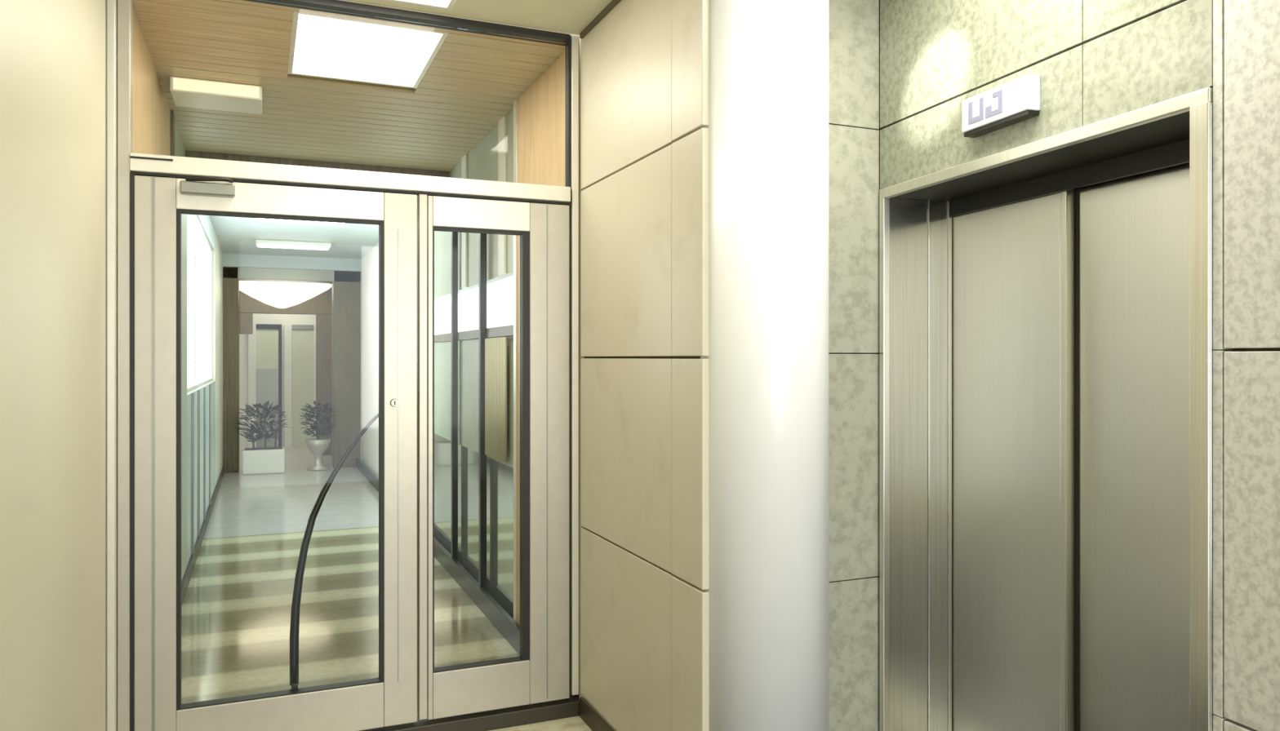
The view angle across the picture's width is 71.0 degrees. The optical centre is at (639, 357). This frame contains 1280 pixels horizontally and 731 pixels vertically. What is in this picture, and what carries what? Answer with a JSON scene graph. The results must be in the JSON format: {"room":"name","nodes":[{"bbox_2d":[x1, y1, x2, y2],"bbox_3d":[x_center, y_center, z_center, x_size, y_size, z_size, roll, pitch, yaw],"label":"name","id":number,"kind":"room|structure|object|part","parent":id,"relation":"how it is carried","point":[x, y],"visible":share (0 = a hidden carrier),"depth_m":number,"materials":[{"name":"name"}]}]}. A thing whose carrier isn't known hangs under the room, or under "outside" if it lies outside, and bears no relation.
{"room":"elevator lobby","nodes":[
{"label":"elevator lobby","id":0,"kind":"room"},
{"bbox_2d":[0,0,105,730],"bbox_3d":[-0.710,0.075,0.243,0.120,2.930,6.200,0,0,-23],"label":"wall","id":1,"kind":"structure","parent":0,"point":[52,52],"depth_m":2.33,"materials":[{"name":"beige paint"}]},
{"bbox_2d":[132,7,186,582],"bbox_3d":[-2.562,0.075,4.709,0.145,2.930,3.130,0,0,-23],"label":"wall","id":2,"kind":"structure","parent":0,"point":[154,129],"depth_m":4.61,"materials":[{"name":"brown wood"}]},
{"bbox_2d":[181,465,224,607],"bbox_3d":[-3.726,1.490,7.637,0.017,0.100,9.430,0,0,-23],"label":"baseboard","id":3,"kind":"structure","parent":2,"relation":"attached to","point":[184,584],"depth_m":7.08,"materials":[{"name":"black paint"}]},
{"bbox_2d":[186,214,222,567],"bbox_3d":[-4.406,0.075,9.049,0.165,2.930,6.300,0,0,-23],"label":"wall","id":4,"kind":"structure","parent":2,"relation":"in","point":[205,402],"depth_m":8.43,"materials":[{"name":"white paint"}]},
{"bbox_2d":[186,214,212,392],"bbox_3d":[-3.980,-0.470,8.034,0.080,1.460,4.100,0,0,-23],"label":"window","id":5,"kind":"structure","parent":4,"relation":"attached to","point":[203,249],"depth_m":8.63,"materials":[{"name":"glass"}]},
{"bbox_2d":[195,253,331,454],"bbox_3d":[-5.541,0.075,13.889,2.400,2.930,3.100,0,0,-23],"label":"wall","id":6,"kind":"structure","parent":0,"point":[317,310],"depth_m":14.19,"materials":[{"name":"beige wood"}]},
{"bbox_2d":[248,324,315,448],"bbox_3d":[-6.053,0.490,15.203,1.080,2.100,0.060,0,0,-23],"label":"door","id":7,"kind":"structure","parent":6,"relation":"in","point":[264,344],"depth_m":15.18,"materials":[{"name":"white paint"}]},
{"bbox_2d":[195,215,378,259],"bbox_3d":[-4.368,-1.430,11.111,2.400,0.080,10.130,0,0,-23],"label":"ceiling","id":8,"kind":"structure","parent":0,"point":[235,235],"depth_m":10.34,"materials":[{"name":"white paint"}]},
{"bbox_2d":[239,280,331,308],"bbox_3d":[-5.306,-1.060,13.282,1.490,0.659,1.490,0,0,-23],"label":"pendant lamp","id":9,"kind":"object","parent":8,"relation":"hanging from","point":[277,295],"visible":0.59,"depth_m":12.91,"materials":[{"name":"beige glass"}]},
{"bbox_2d":[255,239,331,250],"bbox_3d":[-4.182,-1.359,10.826,0.840,0.061,0.320,0,0,-23],"label":"ceiling light","id":10,"kind":"object","parent":8,"relation":"attached to","point":[259,242],"visible":1,"depth_m":10.73,"materials":[{"name":"white paint"}]},
{"bbox_2d":[257,244,328,250],"bbox_3d":[-4.182,-1.334,10.826,0.800,0.012,0.280,0,0,-23],"label":"diffuser","id":11,"kind":"object","parent":10,"relation":"attached to","point":[305,246],"depth_m":10.76,"materials":[{"name":"white plastic"}]},
{"bbox_2d":[254,217,345,226],"bbox_3d":[-3.326,-1.359,8.799,0.840,0.061,0.320,0,0,-23],"label":"ceiling light","id":12,"kind":"object","parent":8,"relation":"attached to","point":[258,220],"visible":0.46,"depth_m":8.81,"materials":[{"name":"white paint"}]},
{"bbox_2d":[132,0,580,171],"bbox_3d":[-1.636,-1.420,5.003,2.120,0.060,3.010,0,0,-23],"label":"ceiling","id":13,"kind":"structure","parent":0,"point":[473,81],"depth_m":4.69,"materials":[{"name":"brown wood"}]},
{"bbox_2d":[169,75,262,114],"bbox_3d":[-2.180,-1.352,4.633,0.420,0.074,0.308,0,0,-23],"label":"ceiling light","id":14,"kind":"object","parent":13,"relation":"attached to","point":[185,91],"visible":1,"depth_m":4.54,"materials":[{"name":"white paint"}]},
{"bbox_2d":[173,77,258,97],"bbox_3d":[-2.121,-1.352,4.495,0.390,0.056,0.008,0,0,-23],"label":"diffuser","id":15,"kind":"object","parent":14,"relation":"attached to","point":[180,85],"depth_m":4.49,"materials":[{"name":"beige plastic"}]},
{"bbox_2d":[185,150,449,177],"bbox_3d":[-2.245,-1.355,6.444,2.120,0.190,0.120,0,0,-23],"label":"beam","id":16,"kind":"structure","parent":13,"relation":"attached to","point":[188,153],"depth_m":6.35,"materials":[{"name":"beige wood"}]},
{"bbox_2d":[288,10,448,88],"bbox_3d":[-1.273,-1.416,4.119,0.620,0.050,0.860,0,0,-23],"label":"ceiling light","id":17,"kind":"object","parent":13,"relation":"attached to","point":[325,46],"visible":0.68,"depth_m":4.09,"materials":[{"name":"white plastic"}]},
{"bbox_2d":[181,447,591,730],"bbox_3d":[-1.881,1.590,7.022,3.800,0.100,19.600,0,0,-23],"label":"floor","id":18,"kind":"structure","parent":0,"point":[236,609],"depth_m":5.75,"materials":[{"name":"beige tile"}]},
{"bbox_2d":[233,400,289,475],"bbox_3d":[-5.040,1.058,11.973,0.727,0.964,0.665,0,0,-23],"label":"potted plant","id":19,"kind":"object","parent":18,"relation":"on","point":[259,460],"visible":1,"depth_m":11.86,"materials":[{"name":"green plant"}]},
{"bbox_3d":[-5.031,1.377,11.987,0.520,0.325,0.360,0,0,-23],"label":"pot","id":20,"kind":"part","parent":19,"relation":"part of","materials":[{"name":"white ceramic"}]},
{"bbox_3d":[-5.024,1.080,12.001,0.336,0.283,0.044,0,0,-23],"label":"stem","id":21,"kind":"part","parent":19,"relation":"part of","materials":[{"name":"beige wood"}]},
{"bbox_2d":[222,253,360,472],"bbox_3d":[-4.836,0.075,12.476,2.040,2.930,0.350,0,0,-23],"label":"wall","id":22,"kind":"structure","parent":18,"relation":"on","point":[344,275],"depth_m":12.48,"materials":[{"name":"beige wood"}]},
{"bbox_2d":[298,400,337,471],"bbox_3d":[-4.412,1.067,12.310,0.535,0.946,0.568,0,0,-23],"label":"potted plant","id":23,"kind":"object","parent":18,"relation":"on","point":[317,446],"visible":1,"depth_m":12.24,"materials":[{"name":"green plant"}]},
{"bbox_3d":[-4.415,1.330,12.302,0.340,0.420,0.340,0,0,-23],"label":"pot","id":24,"kind":"part","parent":23,"relation":"part of","materials":[{"name":"white ceramic"}]},
{"bbox_2d":[105,0,578,730],"bbox_3d":[-1.086,0.075,3.536,1.793,2.930,0.160,0,0,-23],"label":"frame","id":25,"kind":"object","parent":18,"relation":"on","point":[122,164],"visible":0.94,"depth_m":3.26,"materials":[{"name":"grey metal"}]},
{"bbox_2d":[133,175,417,730],"bbox_3d":[-1.361,0.404,3.428,1.000,2.122,0.162,0,0,-27],"label":"door","id":26,"kind":"structure","parent":25,"relation":"in","point":[388,700],"depth_m":3.38,"materials":[{"name":"beige metal"}]},
{"bbox_3d":[-1.567,-0.648,3.263,0.157,0.018,0.041,0,0,-21],"label":"closer arm","id":27,"kind":"part","parent":26,"relation":"part of"},
{"bbox_2d":[427,195,568,719],"bbox_3d":[-0.592,0.406,3.765,0.600,2.119,0.073,0,0,-23],"label":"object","id":28,"kind":"structure","parent":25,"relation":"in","point":[540,673],"depth_m":3.79,"materials":[{"name":"beige metal"}]},
{"bbox_2d":[451,231,457,561],"bbox_3d":[-1.317,0.240,6.369,0.060,2.600,0.090,0,0,-23],"label":"post","id":29,"kind":"object","parent":18,"relation":"on","point":[454,234],"visible":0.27,"depth_m":6.35,"materials":[{"name":"metal"}]},
{"bbox_2d":[360,695,579,730],"bbox_3d":[-1.077,1.509,3.566,1.739,0.062,0.112,0,0,-23],"label":"threshold","id":30,"kind":"object","parent":18,"relation":"on","point":[502,718],"visible":0.75,"depth_m":3.72,"materials":[{"name":"metal"}]},
{"bbox_2d":[479,233,486,591],"bbox_3d":[-0.975,0.240,5.559,0.060,2.600,0.090,0,0,-23],"label":"post","id":31,"kind":"object","parent":18,"relation":"on","point":[482,237],"visible":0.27,"depth_m":5.54,"materials":[{"name":"metal"}]},
{"bbox_2d":[700,0,828,730],"bbox_3d":[0.402,0.075,2.916,0.434,2.930,0.424,0,0,-23],"label":"round column","id":32,"kind":"structure","parent":18,"relation":"on","point":[768,126],"depth_m":2.72,"materials":[{"name":"white paint"}]},
{"bbox_2d":[345,0,612,35],"bbox_3d":[0.844,-1.440,0.932,3.520,0.100,6.260,0,0,-23],"label":"ceiling","id":33,"kind":"structure","parent":0,"point":[568,16],"depth_m":3.60,"materials":[{"name":"beige paint"}]},
{"bbox_2d":[384,0,456,10],"bbox_3d":[-0.852,-1.415,3.071,0.580,0.050,0.880,0,0,-23],"label":"ceiling light","id":34,"kind":"object","parent":33,"relation":"attached to","point":[441,4],"visible":1,"depth_m":3.53,"materials":[{"name":"white plastic"}]},
{"bbox_2d":[417,0,448,4],"bbox_3d":[-0.852,-1.411,3.071,0.540,0.018,0.840,0,0,-23],"label":"diffuser","id":35,"kind":"object","parent":34,"relation":"attached to","point":[420,2],"depth_m":3.53,"materials":[{"name":"white plastic"}]},
{"bbox_2d":[360,0,708,730],"bbox_3d":[-1.819,0.075,7.753,0.158,2.930,10.700,0,0,-23],"label":"wall","id":36,"kind":"structure","parent":0,"point":[644,66],"depth_m":3.41,"materials":[{"name":"beige stone"}]},
{"bbox_2d":[355,457,519,655],"bbox_3d":[-2.154,1.480,8.301,0.032,0.120,9.430,0,0,-23],"label":"baseboard","id":37,"kind":"structure","parent":36,"relation":"attached to","point":[504,624],"depth_m":5.59,"materials":[{"name":"black paint"}]},
{"bbox_2d":[434,275,513,342],"bbox_3d":[-1.229,-0.300,6.353,0.120,0.360,3.140,0,0,-23],"label":"window","id":38,"kind":"structure","parent":36,"relation":"in","point":[500,294],"depth_m":6.08,"materials":[{"name":"white glass"}]},
{"bbox_3d":[-1.229,-0.150,6.353,0.120,0.060,3.140,0,0,-23],"label":"sill","id":39,"kind":"part","parent":38,"relation":"part of","materials":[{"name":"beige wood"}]},
{"bbox_2d":[484,337,506,462],"bbox_3d":[-0.848,0.237,5.259,0.030,0.705,0.450,0,0,-23],"label":"curtain","id":40,"kind":"object","parent":36,"relation":"attached to","point":[495,348],"visible":1,"depth_m":5.19,"materials":[{"name":"beige fabric"}]},
{"bbox_2d":[579,697,614,730],"bbox_3d":[-0.022,1.498,3.296,0.013,0.085,1.190,0,0,-23],"label":"baseboard","id":41,"kind":"structure","parent":36,"relation":"attached to","point":[588,714],"depth_m":3.70,"materials":[{"name":"brown wood"}]},
{"bbox_2d":[579,0,621,39],"bbox_3d":[-0.077,-1.379,3.430,0.012,0.022,0.900,0,0,-23],"label":"trim","id":42,"kind":"structure","parent":36,"relation":"attached to","point":[613,3],"depth_m":3.63,"materials":[{"name":"brown wood"}]},
{"bbox_2d":[828,0,883,730],"bbox_3d":[0.672,0.075,3.291,1.200,2.930,0.060,0,0,-23],"label":"wall pier","id":43,"kind":"object","parent":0,"point":[854,25],"visible":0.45,"depth_m":3.31,"materials":[{"name":"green stone"}]},
{"bbox_2d":[880,0,1279,730],"bbox_3d":[1.789,0.075,0.767,0.070,2.930,5.457,0,0,-18],"label":"wall","id":44,"kind":"structure","parent":0,"point":[1095,60],"depth_m":2.06,"materials":[{"name":"grey stone"}]},
{"bbox_2d":[961,73,1039,137],"bbox_3d":[1.082,-0.754,2.705,0.047,0.116,0.290,0,0,-18],"label":"sign","id":45,"kind":"object","parent":44,"relation":"attached to","point":[1016,100],"visible":1,"depth_m":2.67,"materials":[{"name":"white plastic"}]},
{"bbox_2d":[879,87,1222,730],"bbox_3d":[1.307,0.458,2.717,0.412,2.165,1.442,0,0,-18],"label":"elevator","id":46,"kind":"object","parent":44,"relation":"in","point":[1046,304],"visible":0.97,"depth_m":2.92,"materials":[{"name":"metal"}]},
{"bbox_3d":[1.290,0.485,3.159,0.035,2.090,0.588,0,0,-18],"label":"door panel","id":47,"kind":"part","parent":46,"relation":"part of","materials":[{"name":"metal"}]},
{"bbox_3d":[1.546,0.485,2.493,0.031,2.090,0.865,0,0,-18],"label":"door panel","id":48,"kind":"part","parent":46,"relation":"part of","materials":[{"name":"metal"}]}
]}

